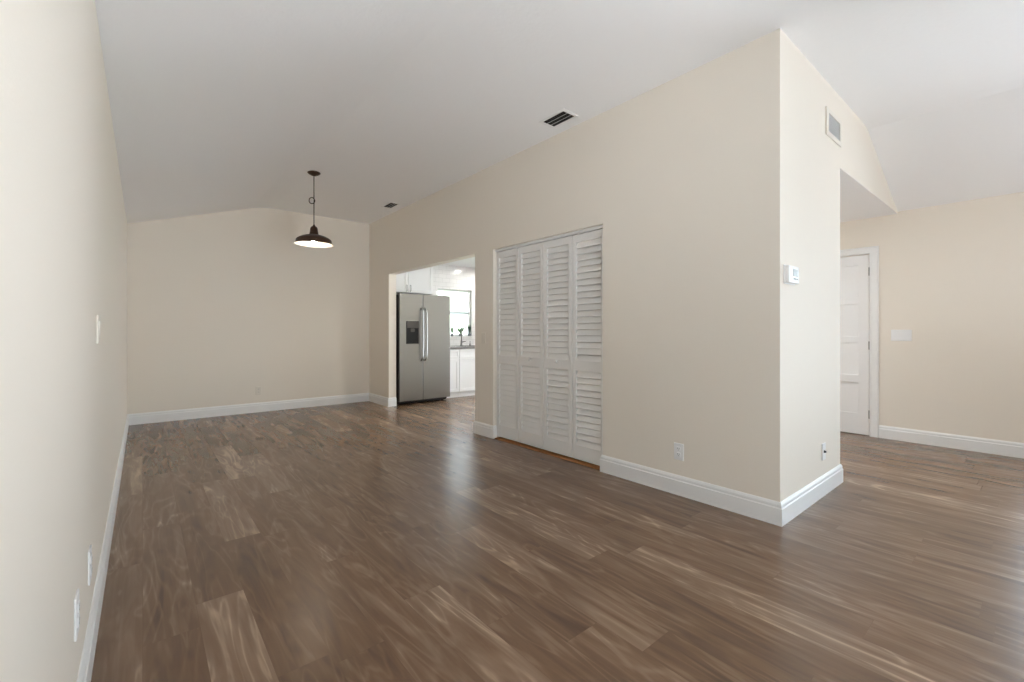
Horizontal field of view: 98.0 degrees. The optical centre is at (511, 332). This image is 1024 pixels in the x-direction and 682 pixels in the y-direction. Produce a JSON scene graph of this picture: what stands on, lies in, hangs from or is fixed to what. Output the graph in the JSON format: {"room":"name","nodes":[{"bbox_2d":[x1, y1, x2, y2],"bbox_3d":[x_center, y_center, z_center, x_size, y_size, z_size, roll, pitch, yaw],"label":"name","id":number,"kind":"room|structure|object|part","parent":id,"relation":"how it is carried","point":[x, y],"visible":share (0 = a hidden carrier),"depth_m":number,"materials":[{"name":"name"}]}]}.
{"room":"empty living room","nodes":[
{"label":"empty living room","id":0,"kind":"room"},
{"bbox_2d":[0,0,126,681],"bbox_3d":[-1.285,-0.090,1.227,0.120,2.440,10.970,0,0,-40],"label":"wall","id":1,"kind":"structure","parent":0,"point":[63,222],"depth_m":0.96,"materials":[{"name":"beige paint"}]},
{"bbox_2d":[74,588,79,641],"bbox_3d":[-1.217,0.790,1.245,0.009,0.116,0.072,0,0,-40],"label":"wall outlet","id":2,"kind":"object","parent":1,"relation":"attached to","point":[76,599],"visible":1,"depth_m":1.22,"materials":[{"name":"white plastic"}]},
{"bbox_2d":[88,545,91,585],"bbox_3d":[-1.472,0.812,1.553,0.009,0.116,0.072,0,0,-40],"label":"wall outlet","id":3,"kind":"object","parent":1,"relation":"attached to","point":[90,546],"visible":1,"depth_m":1.54,"materials":[{"name":"white plastic"}]},
{"bbox_2d":[97,315,101,342],"bbox_3d":[-1.730,-0.012,1.865,0.010,0.116,0.118,0,0,-40],"label":"light switch","id":4,"kind":"object","parent":1,"relation":"attached to","point":[99,323],"visible":1,"depth_m":1.83,"materials":[{"name":"beige plastic"}]},
{"bbox_2d":[77,414,128,681],"bbox_3d":[-1.228,1.062,1.264,0.016,0.135,10.714,0,0,-40],"label":"baseboard","id":5,"kind":"structure","parent":1,"relation":"attached to","point":[89,647],"depth_m":1.81,"materials":[{"name":"white wood"}]},
{"bbox_2d":[127,208,474,413],"bbox_3d":[-2.266,-0.350,7.465,6.342,2.960,0.120,0,0,-40],"label":"wall","id":6,"kind":"structure","parent":0,"point":[222,306],"depth_m":6.20,"materials":[{"name":"beige paint"}]},
{"bbox_2d":[256,386,261,394],"bbox_3d":[-3.582,0.825,6.288,0.072,0.116,0.009,0,0,-40],"label":"wall outlet","id":7,"kind":"object","parent":6,"relation":"attached to","point":[259,388],"visible":1,"depth_m":6.29,"materials":[{"name":"beige plastic"}]},
{"bbox_2d":[128,393,396,424],"bbox_3d":[-3.216,1.062,6.099,3.135,0.135,0.766,0,0,-40],"label":"baseboard","id":8,"kind":"structure","parent":6,"relation":"attached to","point":[194,413],"depth_m":6.23,"materials":[{"name":"white wood"}]},
{"bbox_2d":[396,266,432,294],"bbox_3d":[-1.795,-0.954,7.528,0.873,0.598,0.380,0,0,-40],"label":"upper cabinet","id":9,"kind":"object","parent":6,"relation":"attached to","point":[420,281],"visible":0.55,"depth_m":7.49,"materials":[{"name":"white paint"}]},
{"bbox_3d":[-1.881,-0.945,7.263,0.398,0.570,0.019,0,0,-40],"label":"door","id":10,"kind":"part","parent":9,"relation":"part of","materials":[{"name":"white paint"}]},
{"bbox_3d":[-1.546,-0.945,7.542,0.467,0.570,0.019,0,0,-40],"label":"door","id":11,"kind":"part","parent":9,"relation":"part of","materials":[{"name":"white paint"}]},
{"bbox_2d":[438,288,471,336],"bbox_3d":[-1.100,-0.355,8.415,0.760,0.900,0.117,0,0,-40],"label":"window","id":12,"kind":"structure","parent":6,"relation":"in","point":[469,313],"depth_m":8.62,"materials":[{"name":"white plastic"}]},
{"bbox_3d":[-1.118,-0.371,8.436,0.696,0.058,0.046,0,0,-40],"label":"meeting rail","id":13,"kind":"part","parent":12,"relation":"part of","materials":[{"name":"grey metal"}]},
{"bbox_2d":[445,257,474,267],"bbox_3d":[-0.052,-1.257,7.158,3.087,0.004,3.180,0,0,-40],"label":"ceiling","id":14,"kind":"structure","parent":0,"point":[469,262],"depth_m":8.12,"materials":[{"name":"white paint"}]},
{"bbox_2d":[91,395,1023,681],"bbox_3d":[1.154,1.190,3.253,6.462,0.120,10.970,0,0,-40],"label":"floor","id":15,"kind":"structure","parent":0,"point":[367,541],"depth_m":2.17,"materials":[{"name":"brown wood"}]},
{"bbox_2d":[396,293,449,404],"bbox_3d":[-1.591,0.261,7.355,0.900,1.738,0.830,0,0,-40],"label":"refrigerator","id":16,"kind":"object","parent":15,"relation":"on","point":[422,321],"visible":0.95,"depth_m":7.03,"materials":[{"name":"grey metal"}]},
{"bbox_3d":[-1.588,0.235,6.955,0.394,1.666,0.070,0,0,-40],"label":"door","id":17,"kind":"part","parent":16,"relation":"part of","materials":[{"name":"silver metal"}]},
{"bbox_3d":[-1.548,-0.116,6.934,0.194,0.101,0.005,0,0,-40],"label":"control panel","id":18,"kind":"part","parent":16,"relation":"part of","materials":[{"name":"grey plastic"}]},
{"bbox_3d":[-1.417,0.036,7.016,0.025,0.857,0.086,0,0,-40],"label":"handle","id":19,"kind":"part","parent":16,"relation":"part of","materials":[{"name":"silver metal"}]},
{"bbox_3d":[-1.366,0.036,7.059,0.025,0.857,0.086,0,0,-40],"label":"handle","id":20,"kind":"part","parent":16,"relation":"part of","materials":[{"name":"silver metal"}]},
{"bbox_3d":[-1.239,0.235,7.245,0.499,1.666,0.070,0,0,-40],"label":"door","id":21,"kind":"part","parent":16,"relation":"part of","materials":[{"name":"silver metal"}]},
{"bbox_2d":[447,349,458,397],"bbox_3d":[-1.214,0.711,7.857,0.281,0.838,0.610,0,0,-40],"label":"base cabinet","id":22,"kind":"object","parent":15,"relation":"on","point":[454,353],"visible":0.41,"depth_m":7.66,"materials":[{"name":"white paint"}]},
{"bbox_3d":[-1.026,0.376,7.630,0.277,0.156,0.019,0,0,-40],"label":"drawer","id":23,"kind":"part","parent":22,"relation":"part of","materials":[{"name":"white paint"}]},
{"bbox_3d":[-1.026,0.746,7.630,0.277,0.568,0.019,0,0,-40],"label":"door","id":24,"kind":"part","parent":22,"relation":"part of","materials":[{"name":"white paint"}]},
{"bbox_2d":[458,349,474,396],"bbox_3d":[-0.795,0.711,8.205,0.800,0.838,0.610,0,0,-40],"label":"base cabinet","id":25,"kind":"object","parent":15,"relation":"on","point":[466,356],"visible":0.34,"depth_m":7.82,"materials":[{"name":"white paint"}]},
{"bbox_2d":[450,345,474,348],"bbox_3d":[-0.503,0.271,8.440,2.140,0.038,0.628,0,0,-40],"label":"countertop","id":26,"kind":"structure","parent":25,"relation":"on","point":[459,346],"depth_m":7.84,"materials":[{"name":"grey stone"}]},
{"bbox_2d":[460,327,468,345],"bbox_3d":[-0.888,0.078,8.356,0.175,0.348,0.065,0,0,-10],"label":"faucet","id":27,"kind":"object","parent":26,"relation":"on","point":[464,327],"visible":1,"depth_m":8.33,"materials":[{"name":"silver metal"}]},
{"bbox_3d":[-0.607,0.376,7.977,0.796,0.156,0.019,0,0,-40],"label":"drawer","id":28,"kind":"part","parent":25,"relation":"part of","materials":[{"name":"white paint"}]},
{"bbox_3d":[-0.761,0.746,7.850,0.396,0.568,0.019,0,0,-40],"label":"door","id":29,"kind":"part","parent":25,"relation":"part of","materials":[{"name":"white paint"}]},
{"bbox_2d":[95,0,1023,223],"bbox_3d":[1.154,-1.567,3.253,6.462,0.705,10.970,0,0,-40],"label":"ceiling","id":30,"kind":"structure","parent":0,"point":[216,106],"depth_m":3.04,"materials":[{"name":"white paint"}]},
{"bbox_2d":[294,170,333,247],"bbox_3d":[-2.208,-1.377,4.957,0.412,0.806,0.412,0,0,-40],"label":"pendant lamp","id":31,"kind":"object","parent":30,"relation":"hanging from","point":[313,239],"visible":1,"depth_m":4.93,"materials":[{"name":"brown metal"}]},
{"bbox_3d":[-2.235,-1.459,4.972,0.070,0.582,0.032,0,0,8],"label":"cord","id":32,"kind":"part","parent":31,"relation":"part of","materials":[{"name":"grey plastic"}]},
{"bbox_3d":[-2.208,-1.032,4.957,0.412,0.113,0.412,0,0,-40],"label":"lamp shade","id":33,"kind":"part","parent":31,"relation":"part of","materials":[{"name":"brown metal"}]},
{"bbox_2d":[381,202,399,208],"bbox_3d":[-1.697,-1.773,6.227,0.162,0.014,0.302,0,0,-40],"label":"ceiling vent","id":34,"kind":"object","parent":30,"relation":"in","point":[390,205],"visible":1,"depth_m":6.22,"materials":[{"name":"white plastic"}]},
{"bbox_2d":[539,109,578,128],"bbox_3d":[0.388,-1.773,3.708,0.187,0.014,0.292,0,0,-40],"label":"ceiling vent","id":35,"kind":"object","parent":30,"relation":"in","point":[563,116],"visible":1,"depth_m":3.70,"materials":[{"name":"white plastic"}]},
{"bbox_2d":[369,39,757,495],"bbox_3d":[-0.382,-0.350,5.045,0.120,2.960,6.010,0,0,-40],"label":"wall partition","id":36,"kind":"structure","parent":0,"point":[669,172],"depth_m":3.27,"materials":[{"name":"beige paint"}]},
{"bbox_2d":[473,421,496,438],"bbox_3d":[-0.268,1.062,4.896,0.136,0.135,0.367,0,0,-40],"label":"baseboard","id":37,"kind":"object","parent":36,"relation":"attached to","point":[483,429],"visible":0.82,"depth_m":4.81,"materials":[{"name":"white wood"}]},
{"bbox_2d":[495,437,599,469],"bbox_3d":[0.318,1.127,4.213,0.108,0.006,1.431,0,0,-40],"label":"trim","id":38,"kind":"structure","parent":36,"relation":"attached to","point":[571,459],"depth_m":4.12,"materials":[{"name":"orange wood"}]},
{"bbox_2d":[495,225,602,251],"bbox_3d":[0.308,-0.868,4.204,0.045,0.026,1.465,0,0,-40],"label":"track","id":39,"kind":"object","parent":36,"relation":"attached to","point":[600,226],"visible":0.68,"depth_m":4.09,"materials":[{"name":"white"}]},
{"bbox_2d":[497,242,543,448],"bbox_3d":[0.066,0.127,4.475,0.063,1.958,0.722,0,0,-40],"label":"door","id":40,"kind":"structure","parent":39,"relation":"hanging from","point":[520,271],"depth_m":4.44,"materials":[{"name":"white paint"}]},
{"bbox_3d":[-0.039,0.127,4.624,0.028,1.958,0.358,0,0,-40],"label":"panel","id":41,"kind":"part","parent":40,"relation":"part of","materials":[{"name":"white paint"}]},
{"bbox_3d":[0.193,0.127,4.345,0.028,1.958,0.358,0,0,-40],"label":"panel","id":42,"kind":"part","parent":40,"relation":"part of","materials":[{"name":"white paint"}]},
{"bbox_2d":[544,229,602,465],"bbox_3d":[0.530,0.127,3.916,0.063,1.958,0.722,0,0,-40],"label":"door","id":43,"kind":"structure","parent":39,"relation":"hanging from","point":[573,265],"depth_m":3.90,"materials":[{"name":"white paint"}]},
{"bbox_3d":[0.425,0.127,4.065,0.028,1.958,0.358,0,0,-40],"label":"panel","id":44,"kind":"part","parent":43,"relation":"part of","materials":[{"name":"white paint"}]},
{"bbox_3d":[0.657,0.127,3.786,0.028,1.958,0.358,0,0,-40],"label":"panel","id":45,"kind":"part","parent":43,"relation":"part of","materials":[{"name":"white paint"}]},
{"bbox_2d":[674,442,683,460],"bbox_3d":[1.159,0.830,3.090,0.009,0.116,0.072,0,0,-40],"label":"wall outlet","id":46,"kind":"object","parent":36,"relation":"attached to","point":[678,448],"visible":1,"depth_m":3.09,"materials":[{"name":"white plastic"}]},
{"bbox_2d":[758,28,897,501],"bbox_3d":[2.764,-0.350,3.674,3.207,2.960,0.120,0,0,-40],"label":"wall","id":47,"kind":"structure","parent":0,"point":[799,165],"depth_m":2.80,"materials":[{"name":"beige paint"}]},
{"bbox_2d":[783,264,798,284],"bbox_3d":[1.683,-0.345,2.677,0.174,0.114,0.032,0,0,-40],"label":"thermostat","id":48,"kind":"object","parent":47,"relation":"attached to","point":[790,273],"visible":1,"depth_m":2.64,"materials":[{"name":"white plastic"}]},
{"bbox_2d":[822,442,826,460],"bbox_3d":[2.179,0.832,3.098,0.072,0.116,0.018,0,0,-40],"label":"outlet","id":49,"kind":"object","parent":47,"relation":"attached to","point":[824,451],"visible":1,"depth_m":3.09,"materials":[{"name":"white plastic"}]},
{"bbox_2d":[825,106,841,146],"bbox_3d":[2.345,-1.493,3.241,0.350,0.198,0.010,0,0,-40],"label":"air vent","id":50,"kind":"object","parent":47,"relation":"in","point":[833,124],"visible":1,"depth_m":3.23,"materials":[{"name":"beige plastic"}]},
{"bbox_2d":[840,192,1023,442],"bbox_3d":[3.632,-0.080,5.233,0.120,2.420,10.850,0,0,-40],"label":"wall","id":51,"kind":"structure","parent":0,"point":[951,275],"depth_m":4.33,"materials":[{"name":"beige paint"}]},
{"bbox_2d":[840,255,869,434],"bbox_3d":[3.619,0.140,5.132,0.105,1.969,0.810,0,0,-40],"label":"door","id":52,"kind":"structure","parent":51,"relation":"in","point":[854,270],"depth_m":4.95,"materials":[{"name":"white paint"}]},
{"bbox_2d":[840,246,878,437],"bbox_3d":[3.666,0.101,5.178,0.138,2.058,0.970,0,0,-40],"label":"door frame","id":53,"kind":"structure","parent":51,"relation":"attached to","point":[873,251],"depth_m":4.80,"materials":[{"name":"white wood"}]},
{"bbox_2d":[891,330,911,340],"bbox_3d":[4.050,0.032,4.627,0.010,0.116,0.164,0,0,-40],"label":"light switch","id":54,"kind":"object","parent":51,"relation":"attached to","point":[896,335],"visible":1,"depth_m":4.62,"materials":[{"name":"white plastic"}]},
{"bbox_2d":[879,425,1023,458],"bbox_3d":[5.450,1.062,2.936,0.016,0.135,4.753,0,0,-40],"label":"baseboard","id":55,"kind":"structure","parent":51,"relation":"attached to","point":[976,444],"depth_m":4.32,"materials":[{"name":"white wood"}]},
{"bbox_3d":[1.488,-0.061,4.453,0.120,2.382,2.710,0,0,-40],"label":"wall","id":56,"kind":"structure","parent":0,"visible":0},
{"bbox_2d":[600,455,842,526],"bbox_3d":[1.124,1.062,4.062,1.212,0.135,2.846,0,0,-40],"label":"baseboard","id":57,"kind":"structure","parent":56,"relation":"attached to","point":[781,513],"depth_m":2.95,"materials":[{"name":"white wood"}]}
]}

